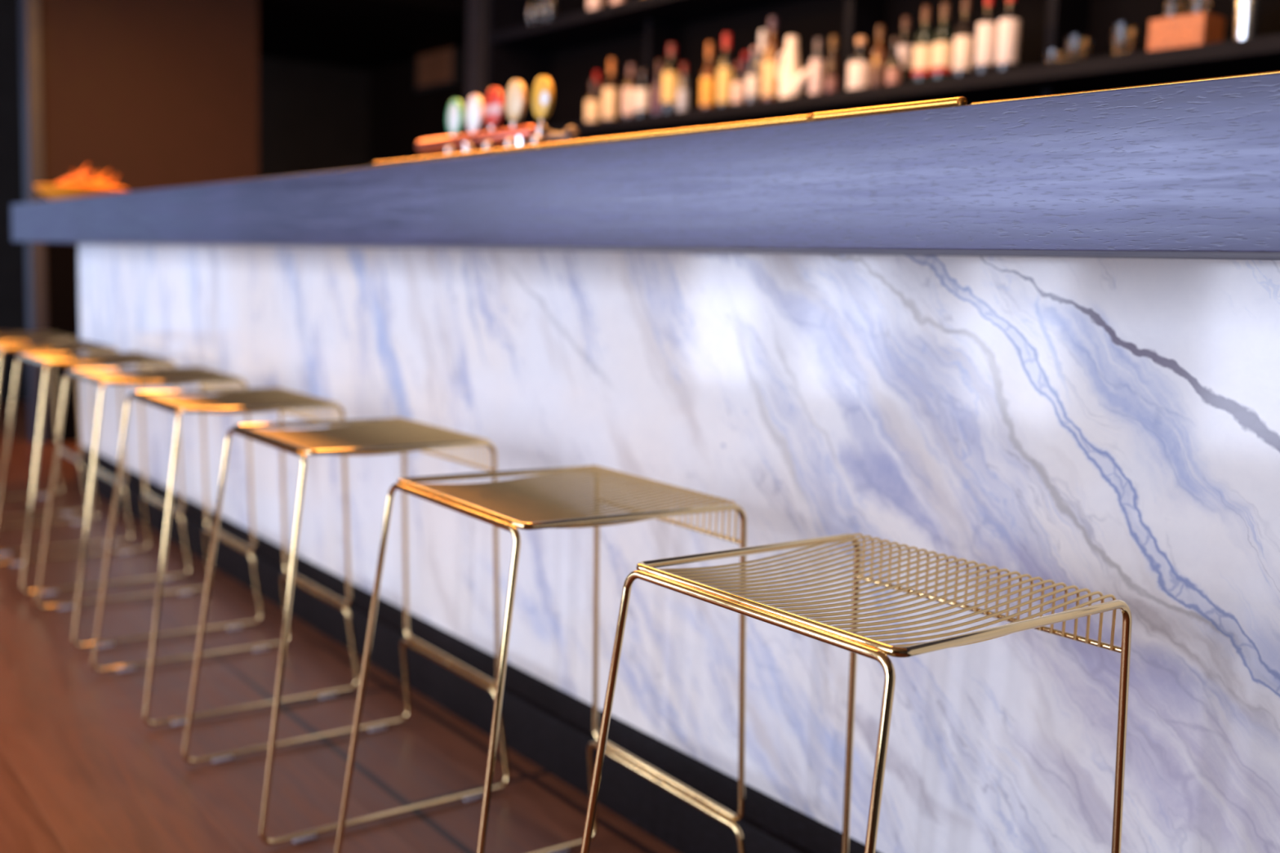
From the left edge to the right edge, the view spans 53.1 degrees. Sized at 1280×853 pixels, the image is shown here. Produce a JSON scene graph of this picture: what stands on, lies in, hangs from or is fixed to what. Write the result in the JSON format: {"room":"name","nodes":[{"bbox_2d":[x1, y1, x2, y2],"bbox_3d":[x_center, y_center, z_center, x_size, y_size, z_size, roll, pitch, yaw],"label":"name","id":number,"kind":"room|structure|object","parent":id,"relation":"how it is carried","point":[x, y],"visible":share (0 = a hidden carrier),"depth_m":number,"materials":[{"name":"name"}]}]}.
{"room":"bar","nodes":[
{"label":"bar","id":0,"kind":"room"},
{"bbox_2d":[40,0,258,443],"bbox_3d":[-2.946,-1.428,7.741,1.255,3.000,0.140,-3,9,-37],"label":"wall partition","id":1,"kind":"structure","parent":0,"point":[153,94],"depth_m":7.60,"materials":[{"name":"brown paint"}]},
{"bbox_2d":[19,0,48,444],"bbox_3d":[-3.478,-1.399,7.343,0.075,3.000,0.165,-3,9,-37],"label":"trim","id":2,"kind":"structure","parent":1,"relation":"attached to","point":[29,10],"depth_m":7.29,"materials":[{"name":"grey metal"}]},
{"bbox_2d":[46,243,81,443],"bbox_3d":[-2.925,-0.546,7.783,1.240,1.240,0.025,-3,9,-37],"label":"wall","id":3,"kind":"structure","parent":1,"relation":"attached to","point":[63,277],"depth_m":7.45,"materials":[{"name":"black paint"}]},
{"bbox_2d":[0,0,369,402],"bbox_3d":[-5.664,-1.619,8.542,8.250,3.000,0.100,-3,9,-37],"label":"wall","id":4,"kind":"structure","parent":0,"point":[313,117],"depth_m":10.37,"materials":[{"name":"black paint"}]},
{"bbox_2d":[0,401,679,852],"bbox_3d":[-1.897,0.664,3.647,8.450,0.100,12.900,-3,9,-37],"label":"floor","id":5,"kind":"structure","parent":0,"point":[82,770],"depth_m":3.02,"materials":[{"name":"brown wood"}]},
{"bbox_2d":[0,331,88,519],"bbox_3d":[-2.716,-0.019,5.488,0.546,0.758,0.487,-3,9,-37],"label":"bar stool","id":6,"kind":"object","parent":5,"relation":"on","point":[14,335],"visible":0.85,"depth_m":5.49,"materials":[{"name":"gold metal"}]},
{"bbox_2d":[0,331,74,352],"bbox_3d":[-2.678,-0.362,5.467,0.396,0.069,0.397,-3,9,-37],"label":"grille","id":7,"kind":"object","parent":6,"relation":"attached to","point":[14,335],"depth_m":5.49,"materials":[{"name":"gold metal"}]},
{"bbox_2d":[0,340,133,555],"bbox_3d":[-2.317,0.060,4.952,0.546,0.758,0.487,-3,9,-38],"label":"bar stool","id":8,"kind":"object","parent":5,"relation":"on","point":[81,345],"visible":0.94,"depth_m":4.96,"materials":[{"name":"gold metal"}]},
{"bbox_2d":[0,340,115,356],"bbox_3d":[-2.279,-0.284,4.931,0.396,0.069,0.397,-3,9,-38],"label":"grille","id":9,"kind":"object","parent":8,"relation":"attached to","point":[81,345],"depth_m":4.94,"materials":[{"name":"gold metal"}]},
{"bbox_2d":[0,351,191,594],"bbox_3d":[-1.913,0.135,4.444,0.546,0.758,0.487,-3,9,-37],"label":"bar stool","id":10,"kind":"object","parent":5,"relation":"on","point":[103,359],"visible":0.95,"depth_m":4.44,"materials":[{"name":"gold metal"}]},
{"bbox_2d":[31,351,173,372],"bbox_3d":[-1.874,-0.208,4.422,0.396,0.069,0.397,-3,9,-37],"label":"grille","id":11,"kind":"object","parent":10,"relation":"attached to","point":[103,359],"depth_m":4.43,"materials":[{"name":"gold metal"}]},
{"bbox_2d":[35,366,262,648],"bbox_3d":[-1.502,0.215,3.901,0.546,0.758,0.487,-3,9,-36],"label":"bar stool","id":12,"kind":"object","parent":5,"relation":"on","point":[157,376],"visible":0.94,"depth_m":3.89,"materials":[{"name":"gold metal"}]},
{"bbox_2d":[80,366,244,393],"bbox_3d":[-1.463,-0.128,3.879,0.396,0.069,0.397,-3,9,-36],"label":"grille","id":13,"kind":"object","parent":12,"relation":"attached to","point":[157,376],"depth_m":3.88,"materials":[{"name":"gold metal"}]},
{"bbox_2d":[91,387,359,725],"bbox_3d":[-1.079,0.300,3.320,0.546,0.758,0.487,-3,9,-37],"label":"bar stool","id":14,"kind":"object","parent":5,"relation":"on","point":[239,401],"visible":0.98,"depth_m":3.31,"materials":[{"name":"gold metal"}]},
{"bbox_2d":[143,387,340,426],"bbox_3d":[-1.040,-0.044,3.299,0.396,0.069,0.397,-3,9,-37],"label":"grille","id":15,"kind":"object","parent":14,"relation":"attached to","point":[239,401],"depth_m":3.30,"materials":[{"name":"gold metal"}]},
{"bbox_2d":[182,417,510,844],"bbox_3d":[-0.627,0.387,2.726,0.546,0.758,0.487,-3,9,-36],"label":"bar stool","id":16,"kind":"object","parent":5,"relation":"on","point":[385,436],"visible":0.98,"depth_m":2.72,"materials":[{"name":"gold metal"}]},
{"bbox_2d":[248,417,489,471],"bbox_3d":[-0.588,0.044,2.704,0.396,0.069,0.397,-3,9,-36],"label":"seat","id":17,"kind":"object","parent":16,"relation":"attached to","point":[396,432],"depth_m":2.71,"materials":[{"name":"gold metal"}]},
{"bbox_2d":[334,465,746,852],"bbox_3d":[-0.160,0.478,2.104,0.546,0.758,0.487,-3,8,-35],"label":"bar stool","id":18,"kind":"object","parent":5,"relation":"on","point":[511,504],"visible":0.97,"depth_m":2.09,"materials":[{"name":"gold metal"}]},
{"bbox_2d":[414,465,737,542],"bbox_3d":[-0.121,0.135,2.082,0.396,0.069,0.397,-3,8,-35],"label":"seat","id":19,"kind":"object","parent":18,"relation":"attached to","point":[512,504],"depth_m":2.09,"materials":[{"name":"gold metal"}]},
{"bbox_2d":[10,71,1279,852],"bbox_3d":[-0.149,0.081,2.982,0.810,1.337,8.293,-3,9,-37],"label":"bar counter","id":20,"kind":"object","parent":5,"relation":"on","point":[1035,336],"depth_m":2.10,"materials":[{"name":"white stone"}]},
{"bbox_2d":[33,184,129,199],"bbox_3d":[-2.514,-1.038,5.768,0.400,0.078,0.400,-3,9,-37],"label":"wooden dish","id":21,"kind":"object","parent":20,"relation":"on","point":[52,192],"visible":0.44,"depth_m":5.61,"materials":[{"name":"orange wood"}]},
{"bbox_2d":[60,170,78,185],"bbox_3d":[-2.497,-1.096,5.747,0.039,0.094,0.263,4,7,15],"label":"twig","id":22,"kind":"object","parent":21,"relation":"in","point":[74,175],"visible":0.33,"depth_m":5.67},
{"bbox_2d":[54,163,92,184],"bbox_3d":[-2.588,-1.123,5.806,0.304,0.141,0.042,5,7,23],"label":"twig","id":23,"kind":"object","parent":21,"relation":"in","point":[80,174],"visible":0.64,"depth_m":5.78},
{"bbox_2d":[75,171,86,185],"bbox_3d":[-2.539,-1.092,5.723,0.053,0.093,0.342,-5,10,-44],"label":"twig","id":24,"kind":"object","parent":21,"relation":"in","point":[80,180],"visible":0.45,"depth_m":5.68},
{"bbox_2d":[80,169,115,185],"bbox_3d":[-2.468,-1.105,5.734,0.222,0.105,0.064,0,7,-16],"label":"twig","id":25,"kind":"object","parent":21,"relation":"in","point":[97,180],"visible":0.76,"depth_m":5.72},
{"bbox_2d":[89,171,107,186],"bbox_3d":[-2.514,-1.114,5.841,0.055,0.115,0.223,5,7,21],"label":"twig","id":26,"kind":"object","parent":21,"relation":"in","point":[96,175],"visible":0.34,"depth_m":5.88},
{"bbox_2d":[93,174,124,190],"bbox_3d":[-2.448,-1.090,5.762,0.281,0.098,0.061,3,7,8],"label":"twig","id":27,"kind":"object","parent":21,"relation":"in","point":[104,184],"visible":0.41,"depth_m":5.73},
{"bbox_2d":[415,75,579,154],"bbox_3d":[-0.379,-0.775,3.419,0.122,0.266,0.838,-3,9,-37],"label":"tower","id":28,"kind":"object","parent":20,"relation":"on","point":[542,98],"visible":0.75,"depth_m":3.36,"materials":[{"name":"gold metal"}]},
{"bbox_2d":[444,98,478,154],"bbox_3d":[-0.498,-0.825,3.577,0.121,0.173,0.084,-3,9,-37],"label":"tap","id":29,"kind":"object","parent":28,"relation":"on","point":[455,114],"depth_m":3.54,"materials":[{"name":"metal"}]},
{"bbox_2d":[463,94,497,151],"bbox_3d":[-0.434,-0.814,3.491,0.121,0.175,0.084,-3,9,-37],"label":"tap","id":30,"kind":"object","parent":28,"relation":"on","point":[474,110],"depth_m":3.46,"materials":[{"name":"metal"}]},
{"bbox_2d":[483,87,504,150],"bbox_3d":[-0.372,-0.807,3.409,0.121,0.185,0.084,-3,9,-37],"label":"tap","id":31,"kind":"object","parent":28,"relation":"on","point":[494,104],"depth_m":3.37,"materials":[{"name":"metal"}]},
{"bbox_2d":[504,80,526,147],"bbox_3d":[-0.306,-0.798,3.320,0.121,0.193,0.084,-3,9,-37],"label":"tap","id":32,"kind":"object","parent":28,"relation":"on","point":[516,95],"depth_m":3.28,"materials":[{"name":"metal"}]},
{"bbox_2d":[531,75,579,144],"bbox_3d":[-0.192,-0.737,3.171,0.121,0.264,0.212,-3,9,-37],"label":"tap","id":33,"kind":"object","parent":28,"relation":"on","point":[542,98],"depth_m":3.18,"materials":[{"name":"metal"}]},
{"bbox_2d":[10,72,1279,260],"bbox_3d":[-0.129,-0.484,2.914,0.810,0.173,8.293,-3,9,-37],"label":"countertop","id":34,"kind":"structure","parent":20,"relation":"on","point":[1188,170],"depth_m":1.73,"materials":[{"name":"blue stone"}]},
{"bbox_2d":[580,533,1132,852],"bbox_3d":[0.242,0.558,1.557,0.546,0.758,0.487,-3,9,-38],"label":"bar stool","id":35,"kind":"object","parent":5,"relation":"on","point":[723,595],"visible":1,"depth_m":1.51,"materials":[{"name":"gold metal"}]},
{"bbox_2d":[659,533,1116,650],"bbox_3d":[0.280,0.215,1.536,0.396,0.069,0.397,-3,9,-38],"label":"seat","id":36,"kind":"object","parent":35,"relation":"attached to","point":[723,590],"depth_m":1.54,"materials":[{"name":"gold metal"}]},
{"bbox_2d":[484,0,1279,148],"bbox_3d":[1.522,-0.864,4.431,0.700,2.980,7.900,-3,9,-37],"label":"bar shelf","id":37,"kind":"object","parent":5,"relation":"on","point":[567,49],"visible":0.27,"depth_m":5.76,"materials":[{"name":"black paint"}]},
{"bbox_2d":[525,4,536,25],"bbox_3d":[-0.598,-2.291,7.176,0.084,0.130,0.084,-3,9,-37],"label":"drinking glass","id":38,"kind":"object","parent":37,"relation":"on","point":[531,8],"visible":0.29,"depth_m":7.14,"materials":[{"name":"grey"}]},
{"bbox_2d":[535,1,544,22],"bbox_3d":[-0.539,-2.280,7.096,0.084,0.130,0.084,-3,9,-37],"label":"drinking glass","id":39,"kind":"object","parent":37,"relation":"on","point":[540,6],"visible":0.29,"depth_m":7.06,"materials":[{"name":"grey"}]},
{"bbox_2d":[544,0,559,20],"bbox_3d":[-0.485,-2.269,7.025,0.084,0.130,0.084,-3,9,-37],"label":"drinking glass","id":40,"kind":"object","parent":37,"relation":"on","point":[551,6],"visible":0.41,"depth_m":6.99,"materials":[{"name":"grey"}]},
{"bbox_2d":[585,80,601,122],"bbox_3d":[-0.247,-1.710,6.778,0.083,0.235,0.084,-3,9,-37],"label":"bottle","id":41,"kind":"object","parent":37,"relation":"on","point":[593,102],"visible":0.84,"depth_m":6.75,"materials":[{"name":"brown glass"}]},
{"bbox_2d":[587,0,603,9],"bbox_3d":[-0.231,-2.308,6.713,0.081,0.300,0.082,-3,9,-37],"label":"bottle","id":42,"kind":"object","parent":37,"relation":"on","point":[592,4],"visible":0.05,"depth_m":6.69,"materials":[{"name":"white glass"}]},
{"bbox_2d":[590,71,602,120],"bbox_3d":[-0.238,-1.774,6.980,0.073,0.315,0.074,-3,9,-37],"label":"bottle","id":43,"kind":"object","parent":37,"relation":"on","point":[597,77],"visible":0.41,"depth_m":6.96,"materials":[{"name":"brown glass"}]},
{"bbox_2d":[602,58,618,120],"bbox_3d":[-0.151,-1.738,6.648,0.083,0.330,0.084,-3,9,-37],"label":"bottle","id":44,"kind":"object","parent":37,"relation":"on","point":[611,86],"visible":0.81,"depth_m":6.62,"materials":[{"name":"brown glass"}]},
{"bbox_2d":[610,0,624,4],"bbox_3d":[-0.108,-2.284,6.550,0.075,0.300,0.076,-3,9,-37],"label":"bottle","id":45,"kind":"object","parent":37,"relation":"on","point":[611,1],"visible":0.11,"depth_m":6.53,"materials":[{"name":"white glass"}]},
{"bbox_2d":[622,63,638,117],"bbox_3d":[-0.049,-1.703,6.547,0.075,0.290,0.076,-3,9,-37],"label":"bottle","id":46,"kind":"object","parent":37,"relation":"on","point":[630,85],"visible":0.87,"depth_m":6.52,"materials":[{"name":"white glass"}]},
{"bbox_2d":[634,70,649,116],"bbox_3d":[0.013,-1.664,6.433,0.075,0.245,0.076,-3,9,-37],"label":"bottle","id":47,"kind":"object","parent":37,"relation":"on","point":[642,106],"visible":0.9,"depth_m":6.41,"materials":[{"name":"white glass"}]},
{"bbox_2d":[651,60,662,114],"bbox_3d":[0.093,-1.681,6.408,0.067,0.290,0.068,-3,9,-37],"label":"bottle","id":48,"kind":"object","parent":37,"relation":"on","point":[656,92],"visible":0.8,"depth_m":6.38,"materials":[{"name":"purple glass"}]},
{"bbox_2d":[662,44,679,112],"bbox_3d":[0.150,-1.687,6.246,0.081,0.345,0.082,-3,9,-37],"label":"bottle","id":49,"kind":"object","parent":37,"relation":"on","point":[671,70],"visible":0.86,"depth_m":6.22,"materials":[{"name":"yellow glass"}]},
{"bbox_2d":[676,62,688,111],"bbox_3d":[0.208,-1.626,6.173,0.053,0.245,0.054,-3,9,-37],"label":"bottle","id":50,"kind":"object","parent":37,"relation":"on","point":[683,82],"visible":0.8,"depth_m":6.15,"materials":[{"name":"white glass"}]},
{"bbox_2d":[699,42,715,107],"bbox_3d":[0.321,-1.641,6.020,0.069,0.320,0.070,-3,9,-37],"label":"bottle","id":51,"kind":"object","parent":37,"relation":"on","point":[707,82],"visible":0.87,"depth_m":6.00,"materials":[{"name":"orange glass"}]},
{"bbox_2d":[716,33,733,106],"bbox_3d":[0.398,-1.645,5.950,0.073,0.350,0.074,-3,9,-37],"label":"bottle","id":52,"kind":"object","parent":37,"relation":"on","point":[726,61],"visible":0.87,"depth_m":5.92,"materials":[{"name":"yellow glass"}]},
{"bbox_2d":[731,62,744,103],"bbox_3d":[0.446,-1.551,5.809,0.055,0.200,0.056,-3,9,-37],"label":"bottle","id":53,"kind":"object","parent":37,"relation":"on","point":[738,82],"visible":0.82,"depth_m":5.79,"materials":[{"name":"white glass"}]},
{"bbox_2d":[741,52,748,102],"bbox_3d":[0.486,-1.604,5.969,0.061,0.270,0.062,-3,9,-37],"label":"bottle","id":54,"kind":"object","parent":37,"relation":"on","point":[745,55],"visible":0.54,"depth_m":5.95,"materials":[{"name":"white glass"}]},
{"bbox_2d":[746,47,759,102],"bbox_3d":[0.510,-1.574,5.771,0.057,0.260,0.058,-3,9,-37],"label":"bottle","id":55,"kind":"object","parent":37,"relation":"on","point":[753,77],"visible":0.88,"depth_m":5.75,"materials":[{"name":"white glass"}]},
{"bbox_2d":[755,30,767,100],"bbox_3d":[0.556,-1.629,5.856,0.067,0.352,0.068,-3,9,-37],"label":"bottle","id":56,"kind":"object","parent":37,"relation":"on","point":[762,38],"visible":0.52,"depth_m":5.83,"materials":[{"name":"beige glass"}]},
{"bbox_2d":[761,17,779,100],"bbox_3d":[0.581,-1.618,5.673,0.071,0.375,0.072,-3,9,-37],"label":"bottle","id":57,"kind":"object","parent":37,"relation":"on","point":[771,48],"visible":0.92,"depth_m":5.65,"materials":[{"name":"orange glass"}]},
{"bbox_2d":[776,35,809,97],"bbox_3d":[0.662,-1.552,5.555,0.100,0.277,0.204,0,7,-14],"label":"ceramic jug","id":58,"kind":"object","parent":37,"relation":"on","point":[792,82],"visible":0.87,"depth_m":5.54,"materials":[{"name":"white ceramic"}]},
{"bbox_2d":[808,38,823,93],"bbox_3d":[0.753,-1.522,5.449,0.057,0.250,0.058,-3,9,-37],"label":"bottle","id":59,"kind":"object","parent":37,"relation":"on","point":[816,68],"visible":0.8,"depth_m":5.43,"materials":[{"name":"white glass"}]},
{"bbox_2d":[824,35,838,92],"bbox_3d":[0.808,-1.511,5.375,0.053,0.250,0.054,-3,9,-37],"label":"bottle","id":60,"kind":"object","parent":37,"relation":"on","point":[832,66],"visible":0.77,"depth_m":5.36,"materials":[{"name":"brown glass"}]},
{"bbox_2d":[847,36,871,88],"bbox_3d":[0.902,-1.480,5.251,0.095,0.225,0.096,-3,9,-37],"label":"bottle","id":61,"kind":"object","parent":37,"relation":"on","point":[860,64],"visible":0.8,"depth_m":5.22,"materials":[{"name":"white glass"}]},
{"bbox_2d":[869,25,886,86],"bbox_3d":[0.971,-1.493,5.208,0.061,0.265,0.062,-3,9,-37],"label":"bottle","id":62,"kind":"object","parent":37,"relation":"on","point":[878,59],"visible":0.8,"depth_m":5.19,"materials":[{"name":"orange glass"}]},
{"bbox_2d":[885,37,901,84],"bbox_3d":[1.014,-1.446,5.104,0.057,0.200,0.058,-3,9,-37],"label":"bottle","id":63,"kind":"object","parent":37,"relation":"on","point":[893,68],"visible":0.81,"depth_m":5.09,"materials":[{"name":"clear glass"}]},
{"bbox_2d":[897,16,914,82],"bbox_3d":[1.071,-1.505,5.190,0.075,0.300,0.076,-3,9,-37],"label":"bottle","id":64,"kind":"object","parent":37,"relation":"on","point":[905,48],"visible":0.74,"depth_m":5.16,"materials":[{"name":"clear glass"}]},
{"bbox_2d":[911,5,933,80],"bbox_3d":[1.105,-1.478,4.978,0.078,0.300,0.080,-3,9,-37],"label":"bottle","id":65,"kind":"object","parent":37,"relation":"on","point":[922,51],"visible":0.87,"depth_m":4.95,"materials":[{"name":"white glass"}]},
{"bbox_2d":[930,2,953,78],"bbox_3d":[1.160,-1.467,4.904,0.078,0.300,0.080,-3,9,-37],"label":"bottle","id":66,"kind":"object","parent":37,"relation":"on","point":[943,38],"visible":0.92,"depth_m":4.88,"materials":[{"name":"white glass"}]},
{"bbox_2d":[952,0,974,75],"bbox_3d":[1.221,-1.461,4.823,0.071,0.310,0.072,-3,9,-37],"label":"bottle","id":67,"kind":"object","parent":37,"relation":"on","point":[964,32],"visible":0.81,"depth_m":4.80,"materials":[{"name":"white glass"}]},
{"bbox_2d":[974,0,997,72],"bbox_3d":[1.284,-1.453,4.739,0.073,0.320,0.074,-3,9,-37],"label":"bottle","id":68,"kind":"object","parent":37,"relation":"on","point":[987,28],"visible":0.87,"depth_m":4.72,"materials":[{"name":"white glass"}]},
{"bbox_2d":[995,0,1020,70],"bbox_3d":[1.343,-1.442,4.662,0.077,0.320,0.078,-3,9,-37],"label":"bottle","id":69,"kind":"object","parent":37,"relation":"on","point":[1009,24],"visible":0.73,"depth_m":4.64,"materials":[{"name":"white glass"}]},
{"bbox_2d":[1044,48,1065,63],"bbox_3d":[1.472,-1.296,4.533,0.080,0.070,0.080,-3,9,-37],"label":"drinking glass","id":70,"kind":"object","parent":37,"relation":"on","point":[1055,55],"visible":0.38,"depth_m":4.50,"materials":[{"name":"grey"}]},
{"bbox_2d":[1065,34,1093,61],"bbox_3d":[1.522,-1.302,4.448,0.090,0.105,0.090,-3,9,-37],"label":"drinking glass","id":71,"kind":"object","parent":37,"relation":"on","point":[1077,46],"visible":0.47,"depth_m":4.41,"materials":[{"name":"grey"}]},
{"bbox_2d":[1110,22,1140,55],"bbox_3d":[1.629,-1.288,4.305,0.094,0.120,0.094,-3,9,-37],"label":"drinking glass","id":72,"kind":"object","parent":37,"relation":"on","point":[1124,36],"visible":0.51,"depth_m":4.27,"materials":[{"name":"grey"}]},
{"bbox_2d":[1146,12,1225,51],"bbox_3d":[1.761,-1.259,4.131,0.120,0.112,0.190,-3,9,-37],"label":"wooden box","id":73,"kind":"object","parent":37,"relation":"on","point":[1201,28],"visible":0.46,"depth_m":4.08,"materials":[{"name":"orange wood"}]},
{"bbox_2d":[1162,0,1187,17],"bbox_3d":[1.735,-1.300,4.162,0.074,0.165,0.074,-3,9,-37],"label":"drinking glass","id":74,"kind":"object","parent":73,"relation":"in","point":[1171,8],"visible":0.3,"depth_m":4.13,"materials":[{"name":"grey"}]},
{"bbox_2d":[1188,0,1213,13],"bbox_3d":[1.790,-1.290,4.096,0.074,0.165,0.074,-3,9,-37],"label":"drinking glass","id":75,"kind":"object","parent":73,"relation":"in","point":[1194,6],"visible":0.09,"depth_m":4.06,"materials":[{"name":"grey"}]},
{"bbox_2d":[1231,4,1234,39],"bbox_3d":[1.920,-1.264,4.067,0.072,0.150,0.072,-3,9,-37],"label":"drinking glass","id":76,"kind":"object","parent":37,"relation":"on","point":[1233,37],"visible":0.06,"depth_m":4.07,"materials":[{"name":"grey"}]},
{"bbox_2d":[1234,0,1263,39],"bbox_3d":[1.885,-1.315,3.960,0.088,0.274,0.088,-3,9,-37],"label":"cocktail shaker","id":77,"kind":"object","parent":37,"relation":"on","point":[1247,13],"visible":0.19,"depth_m":3.94,"materials":[{"name":"metal"}]},
{"bbox_2d":[258,0,466,71],"bbox_3d":[-2.166,-2.942,9.151,1.800,0.279,2.800,-3,9,-37],"label":"soffit","id":78,"kind":"structure","parent":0,"point":[369,35],"depth_m":8.93,"materials":[{"name":"black"}]},
{"bbox_2d":[368,47,466,166],"bbox_3d":[1.503,-1.058,5.951,0.100,3.000,12.900,-3,9,-37],"label":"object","id":79,"kind":"structure","parent":0,"point":[400,117],"depth_m":10.35,"materials":[{"name":"paint"}]},
{"bbox_2d":[414,46,462,93],"bbox_3d":[-1.538,-2.772,9.762,0.070,0.380,0.640,-3,9,-37],"label":"wall panel","id":80,"kind":"object","parent":79,"relation":"attached to","point":[443,68],"visible":0.58,"depth_m":9.70,"materials":[{"name":"black paint"}]},
{"bbox_2d":[464,0,484,150],"bbox_3d":[-0.767,-1.414,8.251,0.745,3.000,0.175,-3,9,-37],"label":"trim","id":81,"kind":"structure","parent":79,"relation":"attached to","point":[475,8],"depth_m":7.90,"materials":[{"name":"paint"}]},
{"bbox_2d":[481,0,487,150],"bbox_3d":[-0.586,-1.381,8.030,0.720,3.000,0.390,-3,9,-37],"label":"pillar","id":82,"kind":"structure","parent":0,"point":[486,1],"depth_m":7.85,"materials":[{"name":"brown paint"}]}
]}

